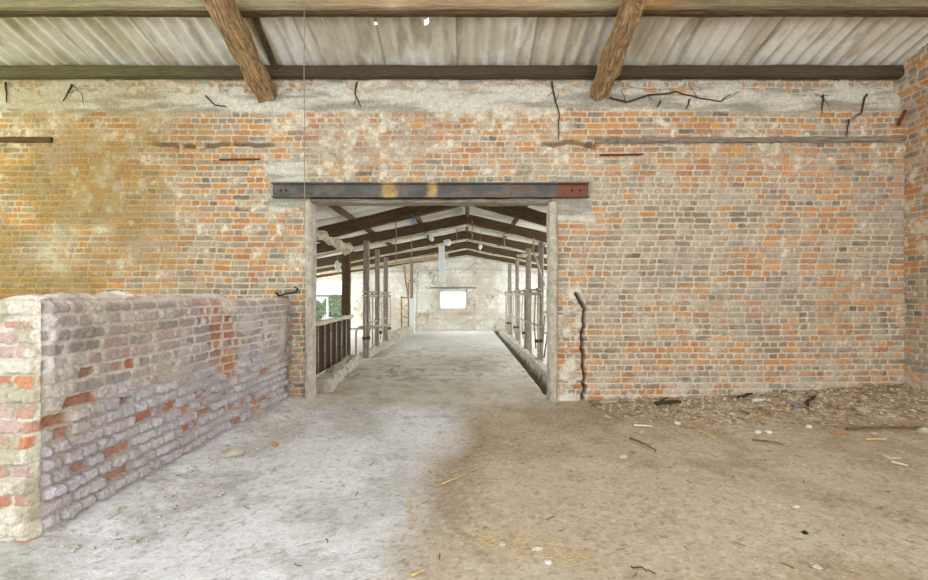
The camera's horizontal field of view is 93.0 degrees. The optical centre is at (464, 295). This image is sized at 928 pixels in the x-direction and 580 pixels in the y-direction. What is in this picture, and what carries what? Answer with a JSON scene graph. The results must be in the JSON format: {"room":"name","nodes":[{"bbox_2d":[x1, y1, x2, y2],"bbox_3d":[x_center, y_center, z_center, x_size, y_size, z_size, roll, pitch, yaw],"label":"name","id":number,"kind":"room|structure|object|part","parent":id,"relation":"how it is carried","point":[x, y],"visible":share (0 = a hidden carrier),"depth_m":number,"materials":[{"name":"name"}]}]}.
{"room":"farm building","nodes":[
{"label":"farm building","id":0,"kind":"room"},
{"bbox_2d":[0,290,291,542],"bbox_3d":[-2.257,0.646,3.835,0.315,1.367,3.310,0,0,0],"label":"brick wall","id":1,"kind":"structure","parent":0,"point":[100,393],"depth_m":2.73,"materials":[{"name":"brick"}]},
{"bbox_2d":[275,286,298,296],"bbox_3d":[-2.180,-0.055,5.385,0.302,0.130,0.040,0,0,5],"label":"iron hook","id":2,"kind":"object","parent":1,"relation":"on","point":[276,293],"visible":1,"depth_m":5.37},
{"bbox_2d":[316,330,546,394],"bbox_3d":[-1.000,1.296,11.340,11.200,0.288,11.320,0,0,0],"label":"floor","id":3,"kind":"structure","parent":0,"point":[425,362],"depth_m":7.92,"materials":[{"name":"concrete"}]},
{"bbox_2d":[326,282,328,318],"bbox_3d":[-5.300,0.370,16.950,0.086,1.860,0.067,0,0,0],"label":"post","id":4,"kind":"object","parent":3,"relation":"on","point":[327,283],"visible":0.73,"depth_m":16.93,"materials":[{"name":"white plastic"}]},
{"bbox_2d":[316,355,360,392],"bbox_3d":[-2.071,1.237,7.234,0.362,0.253,2.644,0,0,-5],"label":"kerb","id":5,"kind":"object","parent":3,"relation":"on","point":[331,377],"visible":0.89,"depth_m":6.62,"materials":[{"name":"concrete"}]},
{"bbox_2d":[316,314,353,374],"bbox_3d":[-2.242,0.779,7.305,0.120,0.843,2.711,0,0,0],"label":"gate","id":6,"kind":"object","parent":5,"relation":"on","point":[332,334],"visible":0.69,"depth_m":7.37,"materials":[{"name":"wood"}]},
{"bbox_3d":[-2.242,0.409,7.305,0.120,0.104,2.711,0,0,0],"label":"rail","id":7,"kind":"part","parent":6,"relation":"part of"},
{"bbox_2d":[342,242,350,354],"bbox_3d":[-2.362,0.125,8.749,0.184,2.371,0.164,0,0,0],"label":"post","id":8,"kind":"object","parent":3,"relation":"on","point":[346,258],"visible":0.56,"depth_m":8.68,"materials":[{"name":"brown wood"}]},
{"bbox_2d":[316,295,341,296],"bbox_3d":[-2.480,-0.003,7.210,0.027,0.032,3.080,0,0,1],"label":"steel rail","id":9,"kind":"object","parent":8,"relation":"attached to","point":[316,295],"visible":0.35,"depth_m":7.96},
{"bbox_2d":[363,241,369,357],"bbox_3d":[-2.066,0.080,9.199,0.144,2.460,0.126,0,0,0],"label":"post","id":10,"kind":"object","parent":3,"relation":"on","point":[366,244],"visible":0.93,"depth_m":9.15,"materials":[{"name":"grey wood"}]},
{"bbox_2d":[355,324,389,354],"bbox_3d":[-1.997,0.968,9.662,0.889,0.663,0.130,0,0,-44],"label":"divider","id":11,"kind":"object","parent":3,"relation":"on","point":[382,325],"visible":0.92,"depth_m":9.38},
{"bbox_2d":[362,291,390,357],"bbox_3d":[-2.070,0.581,10.675,0.164,1.398,3.450,0,0,-1],"label":"barrier","id":12,"kind":"object","parent":3,"relation":"on","point":[383,294],"visible":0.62,"depth_m":9.87,"materials":[{"name":"metal"}]},
{"bbox_3d":[-2.080,-0.010,10.675,0.060,0.060,3.450,0,0,-1],"label":"rail","id":13,"kind":"part","parent":12,"relation":"part of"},
{"bbox_3d":[-2.080,0.580,10.675,0.040,0.040,3.450,0,0,-1],"label":"rail","id":14,"kind":"part","parent":12,"relation":"part of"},
{"bbox_3d":[-2.080,-0.085,10.675,0.044,0.044,3.450,0,0,-1],"label":"rail","id":15,"kind":"part","parent":12,"relation":"part of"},
{"bbox_2d":[358,338,395,356],"bbox_3d":[-2.079,1.262,10.800,0.279,0.216,3.006,0,0,2],"label":"kerb","id":16,"kind":"object","parent":3,"relation":"on","point":[376,349],"visible":0.63,"depth_m":10.36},
{"bbox_2d":[375,249,379,345],"bbox_3d":[-2.074,0.105,10.399,0.120,2.410,0.110,0,0,0],"label":"post","id":17,"kind":"object","parent":3,"relation":"on","point":[377,251],"visible":0.87,"depth_m":10.35,"materials":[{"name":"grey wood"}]},
{"bbox_2d":[383,257,387,341],"bbox_3d":[-2.109,0.145,11.701,0.132,2.330,0.118,0,0,0],"label":"post","id":18,"kind":"object","parent":3,"relation":"on","point":[385,267],"visible":0.74,"depth_m":11.65,"materials":[{"name":"grey wood"}]},
{"bbox_2d":[389,326,413,341],"bbox_3d":[-1.959,1.178,13.751,0.347,0.360,2.504,0,0,2],"label":"kerb","id":19,"kind":"object","parent":3,"relation":"on","point":[399,334],"visible":0.91,"depth_m":13.10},
{"bbox_2d":[401,265,408,326],"bbox_3d":[-1.977,0.098,14.475,0.289,2.204,0.108,0,0,0],"label":"frame","id":20,"kind":"object","parent":19,"relation":"on","point":[407,288],"visible":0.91,"depth_m":14.48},
{"bbox_2d":[410,261,412,297],"bbox_3d":[-1.845,0.055,15.202,0.122,2.510,0.108,0,0,0],"label":"post","id":21,"kind":"object","parent":3,"relation":"on","point":[411,293],"visible":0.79,"depth_m":15.16,"materials":[{"name":"grey wood"}]},
{"bbox_2d":[409,298,414,333],"bbox_3d":[-1.848,0.690,15.200,0.220,1.220,0.200,0,0,0],"label":"white sleeve","id":22,"kind":"object","parent":21,"relation":"attached to","point":[411,300],"visible":0.64,"depth_m":15.10,"materials":[{"name":"plastic"}]},
{"bbox_2d":[416,269,418,329],"bbox_3d":[-1.728,0.153,15.999,0.109,2.295,0.111,0,0,45],"label":"post","id":23,"kind":"object","parent":3,"relation":"on","point":[417,270],"visible":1,"depth_m":15.99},
{"bbox_2d":[508,264,511,333],"bbox_3d":[1.506,0.115,14.803,0.132,2.390,0.117,0,0,0],"label":"post","id":24,"kind":"object","parent":3,"relation":"on","point":[509,265],"visible":0.57,"depth_m":14.75,"materials":[{"name":"grey wood"}]},
{"bbox_2d":[515,258,518,340],"bbox_3d":[1.505,0.105,12.700,0.122,2.410,0.106,0,0,0],"label":"post","id":25,"kind":"object","parent":3,"relation":"on","point":[516,259],"visible":0.73,"depth_m":12.65,"materials":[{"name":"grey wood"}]},
{"bbox_2d":[499,329,546,378],"bbox_3d":[1.379,1.298,11.300,0.238,0.156,10.800,0,0,0],"label":"kerb","id":26,"kind":"object","parent":3,"relation":"on","point":[537,363],"visible":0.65,"depth_m":9.27,"materials":[{"name":"concrete"}]},
{"bbox_2d":[503,288,542,358],"bbox_3d":[1.432,0.561,12.050,0.179,1.438,7.500,0,0,0],"label":"barrier","id":27,"kind":"object","parent":26,"relation":"on","point":[511,293],"visible":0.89,"depth_m":10.65,"materials":[{"name":"metal"}]},
{"bbox_3d":[1.420,-0.050,12.050,0.060,0.060,7.500,0,0,0],"label":"rail","id":28,"kind":"part","parent":27,"relation":"part of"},
{"bbox_3d":[1.420,-0.125,12.050,0.044,0.044,7.500,0,0,0],"label":"rail","id":29,"kind":"part","parent":27,"relation":"part of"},
{"bbox_3d":[1.420,0.580,12.050,0.040,0.040,7.500,0,0,0],"label":"rail","id":30,"kind":"part","parent":27,"relation":"part of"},
{"bbox_2d":[525,248,530,350],"bbox_3d":[1.492,0.095,10.401,0.144,2.430,0.126,0,0,0],"label":"post","id":31,"kind":"object","parent":3,"relation":"on","point":[528,250],"visible":0.76,"depth_m":10.35,"materials":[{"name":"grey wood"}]},
{"bbox_2d":[538,241,543,360],"bbox_3d":[1.504,0.115,8.752,0.124,2.390,0.108,0,0,0],"label":"post","id":32,"kind":"object","parent":3,"relation":"on","point":[540,243],"visible":0.69,"depth_m":8.70,"materials":[{"name":"grey wood"}]},
{"bbox_2d":[534,252,545,285],"bbox_3d":[1.456,-0.525,8.600,0.248,0.661,0.035,0,0,0],"label":"strut","id":33,"kind":"object","parent":32,"relation":"attached to","point":[534,252],"visible":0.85,"depth_m":8.59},
{"bbox_2d":[543,311,547,357],"bbox_3d":[2.207,0.675,9.130,1.488,1.156,0.098,0,0,-19],"label":"divider","id":34,"kind":"object","parent":3,"relation":"on","point":[544,311],"visible":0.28,"depth_m":8.89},
{"bbox_2d":[316,205,546,258],"bbox_3d":[-1.100,-1.270,11.563,11.800,1.384,11.446,0,0,0],"label":"ceiling","id":35,"kind":"structure","parent":0,"point":[325,215],"depth_m":9.97,"materials":[{"name":"metal"}]},
{"bbox_2d":[335,217,340,270],"bbox_3d":[-2.290,-0.936,7.917,0.120,0.959,0.072,0,0,0],"label":"scrap","id":36,"kind":"object","parent":35,"relation":"hanging from","point":[337,264],"visible":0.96,"depth_m":7.90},
{"bbox_2d":[319,253,448,274],"bbox_3d":[-3.450,-1.101,15.901,5.723,0.930,0.083,0,0,0],"label":"plank","id":37,"kind":"object","parent":35,"relation":"attached to","point":[446,255],"visible":0.25,"depth_m":15.87,"materials":[{"name":"brown wood"}]},
{"bbox_2d":[411,238,411,291],"bbox_3d":[-1.452,-0.868,11.901,0.037,1.519,0.022,0,0,0],"label":"twine","id":38,"kind":"object","parent":35,"relation":"hanging from","point":[411,238],"visible":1,"depth_m":11.89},
{"bbox_2d":[316,241,546,274],"bbox_3d":[-1.098,-1.130,14.274,10.839,1.305,0.174,0,0,0],"label":"roof frame","id":39,"kind":"object","parent":35,"relation":"attached to","point":[471,246],"visible":0.41,"depth_m":14.25,"materials":[{"name":"brown wood"}]},
{"bbox_2d":[415,217,434,245],"bbox_3d":[-1.000,-1.646,11.305,0.090,0.110,10.890,0,0,0],"label":"purlin","id":40,"kind":"object","parent":39,"relation":"on","point":[418,219],"visible":0.12,"depth_m":9.57,"materials":[{"name":"brown wood"}]},
{"bbox_2d":[316,250,546,278],"bbox_3d":[-1.099,-1.140,16.423,10.837,1.237,0.172,0,0,0],"label":"roof frame","id":41,"kind":"object","parent":35,"relation":"attached to","point":[464,253],"visible":0.34,"depth_m":16.40,"materials":[{"name":"brown wood"}]},
{"bbox_2d":[465,206,469,250],"bbox_3d":[0.050,-1.790,11.305,0.102,0.152,10.890,0,0,0],"label":"ridge beam","id":42,"kind":"structure","parent":41,"relation":"on","point":[467,208],"depth_m":9.41,"materials":[{"name":"brown wood"}]},
{"bbox_2d":[316,214,546,257],"bbox_3d":[-1.098,-1.050,9.724,10.846,1.528,0.173,0,0,0],"label":"roof frame","id":43,"kind":"object","parent":42,"relation":"attached to","point":[455,222],"visible":0.44,"depth_m":9.70,"materials":[{"name":"brown wood"}]},
{"bbox_2d":[395,223,396,261],"bbox_3d":[-1.503,-1.240,9.601,0.040,0.982,0.023,0,0,0],"label":"twine","id":44,"kind":"object","parent":43,"relation":"hanging from","point":[395,223],"visible":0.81,"depth_m":9.59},
{"bbox_2d":[316,231,546,268],"bbox_3d":[-1.099,-1.071,12.072,10.844,1.460,0.170,0,0,0],"label":"roof frame","id":45,"kind":"object","parent":42,"relation":"attached to","point":[510,244],"visible":0.47,"depth_m":12.05,"materials":[{"name":"brown wood"}]},
{"bbox_2d":[328,206,410,257],"bbox_3d":[-2.101,-1.436,11.305,0.092,0.110,10.890,0,0,0],"label":"purlin","id":46,"kind":"object","parent":45,"relation":"on","point":[338,209],"visible":0.3,"depth_m":7.67,"materials":[{"name":"brown wood"}]},
{"bbox_2d":[443,239,450,245],"bbox_3d":[-0.481,-1.452,11.920,0.230,0.188,0.093,0,0,0],"label":"scrap","id":47,"kind":"object","parent":45,"relation":"hanging from","point":[447,242],"visible":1,"depth_m":11.90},
{"bbox_2d":[493,206,527,253],"bbox_3d":[1.100,-1.646,11.305,0.088,0.111,10.890,0,0,0],"label":"purlin","id":48,"kind":"object","parent":45,"relation":"on","point":[515,220],"visible":0.13,"depth_m":9.65,"materials":[{"name":"brown wood"}]},
{"bbox_2d":[316,205,546,240],"bbox_3d":[-1.099,-0.881,7.451,10.854,1.755,0.118,0,0,0],"label":"roof frame","id":49,"kind":"object","parent":42,"relation":"attached to","point":[520,212],"visible":0.3,"depth_m":7.41,"materials":[{"name":"brown wood"}]},
{"bbox_2d":[316,230,353,253],"bbox_3d":[-2.125,-0.863,7.103,0.206,0.266,1.490,0,0,5],"label":"pipe","id":50,"kind":"object","parent":49,"relation":"hanging from","point":[341,246],"visible":0.97,"depth_m":7.22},
{"bbox_2d":[429,233,433,240],"bbox_3d":[-0.718,-1.252,9.428,0.110,0.170,0.085,0,0,0],"label":"scrap","id":51,"kind":"object","parent":35,"relation":"hanging from","point":[431,238],"visible":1,"depth_m":9.40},
{"bbox_2d":[439,243,444,281],"bbox_3d":[-0.683,-1.095,13.000,0.202,1.353,0.027,0,0,0],"label":"strip","id":52,"kind":"object","parent":35,"relation":"hanging from","point":[441,248],"visible":0.75,"depth_m":12.99,"materials":[{"name":"white plastic"}]},
{"bbox_2d":[516,253,528,257],"bbox_3d":[1.230,-0.866,9.414,0.264,0.088,0.086,0,0,0],"label":"scrap","id":53,"kind":"object","parent":35,"relation":"attached to","point":[523,255],"visible":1,"depth_m":9.40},
{"bbox_2d":[316,249,547,332],"bbox_3d":[-1.200,-0.250,16.932,10.800,3.300,0.295,0,0,0],"label":"wall","id":54,"kind":"structure","parent":0,"point":[485,310],"depth_m":16.80,"materials":[{"name":"paint"}]},
{"bbox_2d":[430,287,475,309],"bbox_3d":[-0.458,0.092,16.832,1.769,0.865,0.186,0,0,0],"label":"window","id":55,"kind":"structure","parent":54,"relation":"in","point":[430,287],"depth_m":16.88,"materials":[{"name":"white plastic"}]},
{"bbox_3d":[-0.458,0.152,16.900,1.079,0.745,0.050,0,0,0],"label":"frame","id":56,"kind":"part","parent":55,"relation":"part of","materials":[{"name":"white plastic"}]},
{"bbox_2d":[0,79,905,400],"bbox_3d":[-1.240,-0.720,5.554,13.520,4.240,0.211,0,0,0],"label":"wall","id":57,"kind":"structure","parent":0,"point":[739,268],"depth_m":5.49,"materials":[{"name":"brick"}]},
{"bbox_2d":[4,82,7,102],"bbox_3d":[-5.700,-2.526,5.462,0.032,0.260,0.021,0,0,15],"label":"crack","id":58,"kind":"object","parent":57,"relation":"attached to","point":[5,83],"visible":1,"depth_m":5.46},
{"bbox_2d":[0,137,52,142],"bbox_3d":[-5.725,-1.944,5.486,1.150,0.075,0.057,0,0,0],"label":"bond timber","id":59,"kind":"object","parent":57,"relation":"attached to","point":[2,139],"visible":1,"depth_m":5.46,"materials":[{"name":"brown wood"}]},
{"bbox_2d":[62,84,84,105],"bbox_3d":[-4.860,-2.497,5.463,0.275,0.275,0.023,0,0,0],"label":"crack","id":60,"kind":"object","parent":57,"relation":"attached to","point":[71,85],"visible":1,"depth_m":5.46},
{"bbox_2d":[205,95,225,106],"bbox_3d":[-3.092,-2.417,5.463,0.271,0.152,0.024,0,0,0],"label":"crack","id":61,"kind":"object","parent":57,"relation":"attached to","point":[206,96],"visible":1,"depth_m":5.46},
{"bbox_2d":[219,158,259,160],"bbox_3d":[-2.810,-1.702,5.485,0.500,0.027,0.032,0,0,0],"label":"rod","id":62,"kind":"object","parent":57,"relation":"attached to","point":[223,159],"visible":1,"depth_m":5.47,"materials":[{"name":"metal"}]},
{"bbox_2d":[203,0,276,102],"bbox_3d":[-2.367,-2.869,4.204,0.290,0.936,2.671,0,0,-4],"label":"rafter","id":63,"kind":"object","parent":57,"relation":"attached to","point":[227,16],"visible":1,"depth_m":4.68,"materials":[{"name":"wood"}]},
{"bbox_2d":[304,202,316,399],"bbox_3d":[-1.942,0.080,5.538,0.100,2.480,0.246,0,0,0],"label":"trim","id":64,"kind":"structure","parent":57,"relation":"attached to","point":[310,208],"depth_m":5.44,"materials":[{"name":"concrete"}]},
{"bbox_2d":[353,81,360,106],"bbox_3d":[-1.337,-2.503,5.463,0.100,0.318,0.024,0,0,0],"label":"crack","id":65,"kind":"object","parent":57,"relation":"attached to","point":[356,83],"visible":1,"depth_m":5.46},
{"bbox_2d":[271,182,588,198],"bbox_3d":[-0.427,-1.309,5.450,3.915,0.185,0.088,0,0,0],"label":"lintel","id":66,"kind":"object","parent":57,"relation":"attached to","point":[335,190],"visible":1,"depth_m":5.46,"materials":[{"name":"metal"}]},
{"bbox_2d":[311,199,551,206],"bbox_3d":[-0.420,-1.181,5.559,3.000,0.077,0.201,0,0,0],"label":"plank","id":67,"kind":"object","parent":57,"relation":"attached to","point":[325,202],"visible":0.98,"depth_m":5.48,"materials":[{"name":"grey wood"}]},
{"bbox_2d":[546,202,557,401],"bbox_3d":[1.097,0.080,5.535,0.124,2.480,0.246,0,0,0],"label":"trim","id":68,"kind":"structure","parent":57,"relation":"attached to","point":[551,209],"depth_m":5.43,"materials":[{"name":"concrete"}]},
{"bbox_2d":[549,81,559,138],"bbox_3d":[1.101,-2.303,5.463,0.164,0.717,0.023,0,0,0],"label":"dry root","id":69,"kind":"object","parent":57,"relation":"attached to","point":[553,92],"visible":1,"depth_m":5.46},
{"bbox_2d":[588,0,650,100],"bbox_3d":[1.631,-2.880,4.207,0.314,0.930,2.673,0,0,1],"label":"rafter","id":70,"kind":"object","parent":57,"relation":"attached to","point":[629,13],"visible":1,"depth_m":4.68,"materials":[{"name":"wood"}]},
{"bbox_2d":[613,82,713,89],"bbox_3d":[2.360,-2.582,5.397,1.401,0.101,0.011,0,0,0],"label":"string","id":71,"kind":"object","parent":70,"relation":"hanging from","point":[713,82],"visible":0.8,"depth_m":5.39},
{"bbox_2d":[600,153,643,155],"bbox_3d":[1.950,-1.760,5.486,0.540,0.034,0.033,0,0,0],"label":"rod","id":72,"kind":"object","parent":57,"relation":"attached to","point":[632,154],"visible":1,"depth_m":5.47,"materials":[{"name":"metal"}]},
{"bbox_2d":[609,83,739,102],"bbox_3d":[2.600,-2.520,5.463,1.627,0.247,0.023,0,0,0],"label":"dry root","id":73,"kind":"object","parent":57,"relation":"attached to","point":[648,95],"visible":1,"depth_m":5.46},
{"bbox_2d":[595,136,904,143],"bbox_3d":[3.540,-1.943,5.487,3.840,0.092,0.073,0,0,0],"label":"bond timber","id":74,"kind":"object","parent":57,"relation":"attached to","point":[813,139],"visible":1,"depth_m":5.46,"materials":[{"name":"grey wood"}]},
{"bbox_2d":[816,94,830,112],"bbox_3d":[4.439,-2.392,5.463,0.198,0.244,0.023,0,0,0],"label":"dry root","id":75,"kind":"object","parent":57,"relation":"attached to","point":[822,95],"visible":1,"depth_m":5.46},
{"bbox_2d":[852,93,867,118],"bbox_3d":[4.904,-2.356,5.463,0.200,0.313,0.024,0,0,0],"label":"dry root","id":76,"kind":"object","parent":57,"relation":"attached to","point":[866,95],"visible":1,"depth_m":5.46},
{"bbox_2d":[897,110,906,125],"bbox_3d":[5.425,-2.220,5.460,0.116,0.213,0.032,0,0,0],"label":"anchor","id":77,"kind":"object","parent":57,"relation":"attached to","point":[904,111],"visible":1,"depth_m":5.45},
{"bbox_2d":[0,383,927,579],"bbox_3d":[-1.240,1.200,-0.100,13.520,0.252,11.800,0,0,0],"label":"floor","id":78,"kind":"structure","parent":0,"point":[512,492],"depth_m":2.85,"materials":[{"name":"concrete"}]},
{"bbox_2d":[60,401,337,552],"bbox_3d":[-1.707,1.272,3.803,0.714,0.086,3.212,0,0,0],"label":"crumbs","id":79,"kind":"object","parent":78,"relation":"on","point":[115,511],"visible":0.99,"depth_m":2.91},
{"bbox_2d":[219,448,244,458],"bbox_3d":[-1.885,1.274,3.559,0.138,0.076,0.161,0,0,26],"label":"lump","id":80,"kind":"object","parent":78,"relation":"on","point":[237,452],"visible":0.98,"depth_m":3.54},
{"bbox_2d":[408,499,411,527],"bbox_3d":[-0.328,1.287,2.615,0.012,0.010,0.335,0,0,-9],"label":"stalk","id":81,"kind":"object","parent":78,"relation":"on","point":[408,499],"visible":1,"depth_m":2.62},
{"bbox_2d":[411,569,424,576],"bbox_3d":[-0.219,1.288,2.050,0.075,0.012,0.011,0,0,-37],"label":"stalk","id":82,"kind":"object","parent":78,"relation":"on","point":[417,572],"visible":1,"depth_m":2.04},
{"bbox_2d":[441,475,461,483],"bbox_3d":[-0.089,1.286,3.082,0.197,0.013,0.016,0,0,-45],"label":"stalk","id":83,"kind":"object","parent":78,"relation":"on","point":[461,475],"visible":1,"depth_m":3.07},
{"bbox_2d":[104,398,923,575],"bbox_3d":[1.601,1.247,3.542,7.196,0.137,3.483,0,0,0],"label":"debris","id":84,"kind":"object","parent":78,"relation":"on","point":[871,398],"depth_m":3.15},
{"bbox_2d":[115,403,927,579],"bbox_3d":[1.592,1.252,3.542,7.210,0.113,3.510,0,0,0],"label":"twigs","id":85,"kind":"object","parent":78,"relation":"on","point":[447,403],"visible":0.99,"depth_m":2.86,"materials":[{"name":"wood"}]},
{"bbox_2d":[531,546,543,550],"bbox_3d":[0.373,1.296,2.256,0.071,0.022,0.036,0,0,-12],"label":"fragment","id":86,"kind":"object","parent":78,"relation":"on","point":[538,548],"visible":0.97,"depth_m":2.25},
{"bbox_2d":[456,528,631,567],"bbox_3d":[0.391,1.291,2.256,0.882,0.026,0.287,0,0,11],"label":"straw wisps","id":87,"kind":"object","parent":78,"relation":"on","point":[488,536],"visible":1,"depth_m":2.26,"materials":[{"name":"plant"}]},
{"bbox_2d":[543,559,551,564],"bbox_3d":[0.403,1.297,2.148,0.044,0.017,0.031,0,0,19],"label":"fragment","id":88,"kind":"object","parent":78,"relation":"on","point":[546,561],"visible":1,"depth_m":2.14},
{"bbox_2d":[596,399,622,403],"bbox_3d":[1.780,1.285,5.375,0.449,0.031,0.141,0,0,-19],"label":"mortar slab","id":89,"kind":"object","parent":78,"relation":"on","point":[608,401],"visible":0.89,"depth_m":5.33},
{"bbox_2d":[629,437,656,450],"bbox_3d":[1.545,1.285,3.836,0.022,0.030,0.331,0,0,-17],"label":"stick","id":90,"kind":"object","parent":78,"relation":"on","point":[629,437],"visible":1,"depth_m":3.83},
{"bbox_2d":[631,566,654,573],"bbox_3d":[0.839,1.288,2.075,0.109,0.018,0.022,0,0,26],"label":"stick","id":91,"kind":"object","parent":78,"relation":"on","point":[631,566],"visible":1,"depth_m":2.08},
{"bbox_2d":[655,400,680,405],"bbox_3d":[2.408,1.258,5.203,0.340,0.071,0.080,0,0,-12],"label":"branch","id":92,"kind":"object","parent":78,"relation":"on","point":[663,402],"visible":1,"depth_m":5.17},
{"bbox_2d":[699,430,715,438],"bbox_3d":[2.239,1.279,4.068,0.031,0.029,0.230,0,0,-2],"label":"stick","id":93,"kind":"object","parent":78,"relation":"on","point":[699,430],"visible":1,"depth_m":4.06,"materials":[{"name":"wood"}]},
{"bbox_2d":[737,393,752,397],"bbox_3d":[3.421,1.214,5.366,0.232,0.062,0.045,0,0,-18],"label":"dead branch","id":94,"kind":"object","parent":78,"relation":"on","point":[745,394],"visible":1,"depth_m":5.35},
{"bbox_2d":[595,388,910,420],"bbox_3d":[3.448,1.209,4.760,3.910,0.216,1.304,0,0,0],"label":"crumbs","id":95,"kind":"object","parent":78,"relation":"on","point":[910,388],"visible":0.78,"depth_m":5.03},
{"bbox_2d":[588,384,927,435],"bbox_3d":[3.444,1.196,4.590,3.922,0.219,1.720,0,0,0],"label":"loose chaff","id":96,"kind":"object","parent":78,"relation":"on","point":[870,400],"visible":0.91,"depth_m":5.06,"materials":[{"name":"plant"}]},
{"bbox_2d":[590,383,927,440],"bbox_3d":[3.438,1.187,4.671,3.983,0.238,1.741,0,0,0],"label":"twigs","id":97,"kind":"object","parent":78,"relation":"on","point":[741,410],"visible":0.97,"depth_m":5.00,"materials":[{"name":"wood"}]},
{"bbox_2d":[593,385,927,443],"bbox_3d":[3.454,1.208,4.560,3.931,0.225,1.765,0,0,0],"label":"pale grit","id":98,"kind":"object","parent":78,"relation":"on","point":[831,390],"visible":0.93,"depth_m":5.05,"materials":[{"name":"gravel"}]},
{"bbox_2d":[751,398,770,401],"bbox_3d":[3.485,1.229,5.179,0.218,0.050,0.042,0,0,0],"label":"pale lath","id":99,"kind":"object","parent":78,"relation":"on","point":[758,399],"visible":1,"depth_m":5.17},
{"bbox_2d":[752,439,782,444],"bbox_3d":[2.672,1.284,3.887,0.227,0.028,0.036,0,0,27],"label":"stick","id":100,"kind":"object","parent":78,"relation":"on","point":[752,439],"visible":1,"depth_m":3.88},
{"bbox_2d":[790,503,799,508],"bbox_3d":[2.042,1.298,2.721,0.055,0.023,0.043,0,0,25],"label":"flake","id":101,"kind":"object","parent":78,"relation":"on","point":[792,505],"visible":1,"depth_m":2.71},
{"bbox_2d":[805,395,815,406],"bbox_3d":[4.001,1.214,5.099,0.413,0.070,0.052,0,0,-43],"label":"dead branch","id":102,"kind":"object","parent":78,"relation":"on","point":[807,401],"visible":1,"depth_m":5.04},
{"bbox_2d":[809,562,822,570],"bbox_3d":[1.681,1.297,2.110,0.045,0.027,0.051,0,0,-6],"label":"flake","id":103,"kind":"object","parent":78,"relation":"on","point":[813,565],"visible":1,"depth_m":2.10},
{"bbox_2d":[831,431,843,434],"bbox_3d":[3.506,1.289,4.149,0.102,0.033,0.088,0,0,-37],"label":"fragment","id":104,"kind":"object","parent":78,"relation":"on","point":[833,432],"visible":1,"depth_m":4.13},
{"bbox_2d":[854,408,866,411],"bbox_3d":[4.317,1.242,4.794,0.091,0.046,0.104,0,0,10],"label":"flake","id":105,"kind":"object","parent":78,"relation":"on","point":[857,409],"visible":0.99,"depth_m":4.78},
{"bbox_2d":[865,438,885,439],"bbox_3d":[3.704,1.289,3.964,0.182,0.019,0.020,0,0,0],"label":"pale lath","id":106,"kind":"object","parent":78,"relation":"on","point":[865,438],"visible":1,"depth_m":3.96,"materials":[{"name":"wood"}]},
{"bbox_2d":[846,426,927,429],"bbox_3d":[4.101,1.279,4.267,0.811,0.042,0.044,0,0,-1],"label":"stick","id":107,"kind":"object","parent":78,"relation":"on","point":[857,427],"visible":0.97,"depth_m":4.26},
{"bbox_2d":[883,455,901,459],"bbox_3d":[3.454,1.304,3.558,0.120,0.023,0.098,0,0,20],"label":"flake","id":108,"kind":"object","parent":78,"relation":"on","point":[885,456],"visible":1,"depth_m":3.54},
{"bbox_2d":[891,461,907,465],"bbox_3d":[3.344,1.291,3.385,0.019,0.021,0.094,0,0,-25],"label":"pale lath","id":109,"kind":"object","parent":78,"relation":"on","point":[894,462],"visible":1,"depth_m":3.39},
{"bbox_2d":[915,426,927,433],"bbox_3d":[4.398,1.285,4.217,0.115,0.064,0.153,0,0,9],"label":"flake","id":110,"kind":"object","parent":78,"relation":"on","point":[923,429],"visible":1,"depth_m":4.20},
{"bbox_2d":[0,17,927,65],"bbox_3d":[-1.226,-3.523,2.995,13.948,1.626,5.590,0,0,0],"label":"ceiling","id":111,"kind":"structure","parent":0,"point":[163,41],"depth_m":5.06,"materials":[{"name":"metal"}]},
{"bbox_2d":[251,17,277,69],"bbox_3d":[-2.286,-2.883,5.050,0.080,0.278,0.760,0,0,-5],"label":"batten","id":112,"kind":"object","parent":111,"relation":"attached to","point":[256,21],"visible":0.84,"depth_m":5.00,"materials":[{"name":"brown wood"}]},
{"bbox_2d":[0,0,927,17],"bbox_3d":[-1.375,-3.012,4.567,13.650,0.168,0.146,0,0,0],"label":"upper purlin","id":113,"kind":"object","parent":111,"relation":"attached to","point":[8,8],"visible":0.92,"depth_m":4.53,"materials":[{"name":"brown wood"}]},
{"bbox_2d":[304,3,304,229],"bbox_3d":[-1.639,-1.830,4.489,0.014,2.320,0.010,0,0,0],"label":"hanging wire","id":114,"kind":"object","parent":113,"relation":"hanging from","point":[304,3],"visible":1,"depth_m":4.49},
{"bbox_2d":[893,44,927,390],"bbox_3d":[5.575,-1.444,3.015,0.450,5.688,5.630,0,0,0],"label":"wall","id":115,"kind":"structure","parent":0,"point":[912,88],"depth_m":5.34,"materials":[{"name":"brick"}]},
{"bbox_3d":[-8.150,-1.300,3.015,0.300,5.400,5.630,0,0,0],"label":"wall","id":116,"kind":"structure","parent":0,"visible":0},
{"bbox_2d":[0,65,904,79],"bbox_3d":[-1.375,-2.755,5.420,13.650,0.159,0.126,0,0,0],"label":"beam","id":117,"kind":"structure","parent":116,"relation":"attached to","point":[133,72],"depth_m":5.37,"materials":[{"name":"wood"}]},
{"label":"outside","id":118,"kind":"structure","parent":0,"visible":0},
{"bbox_2d":[320,306,465,319],"bbox_3d":[0.000,1.435,38.500,80.000,0.230,43.000,0,0,0],"label":"ground","id":119,"kind":"structure","parent":118,"point":[324,317],"depth_m":50.51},
{"bbox_2d":[315,300,324,320],"bbox_3d":[-7.893,0.774,22.505,1.510,1.372,0.966,0,0,0],"label":"leafy bush","id":120,"kind":"object","parent":119,"relation":"on","point":[320,309],"visible":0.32,"depth_m":22.36,"materials":[{"name":"green plant"}]},
{"bbox_2d":[322,294,341,316],"bbox_3d":[-8.209,0.652,27.998,1.903,1.632,1.226,0,0,0],"label":"leafy bush","id":121,"kind":"object","parent":119,"relation":"on","point":[336,302],"visible":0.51,"depth_m":27.65,"materials":[{"name":"green plant"}]}
]}

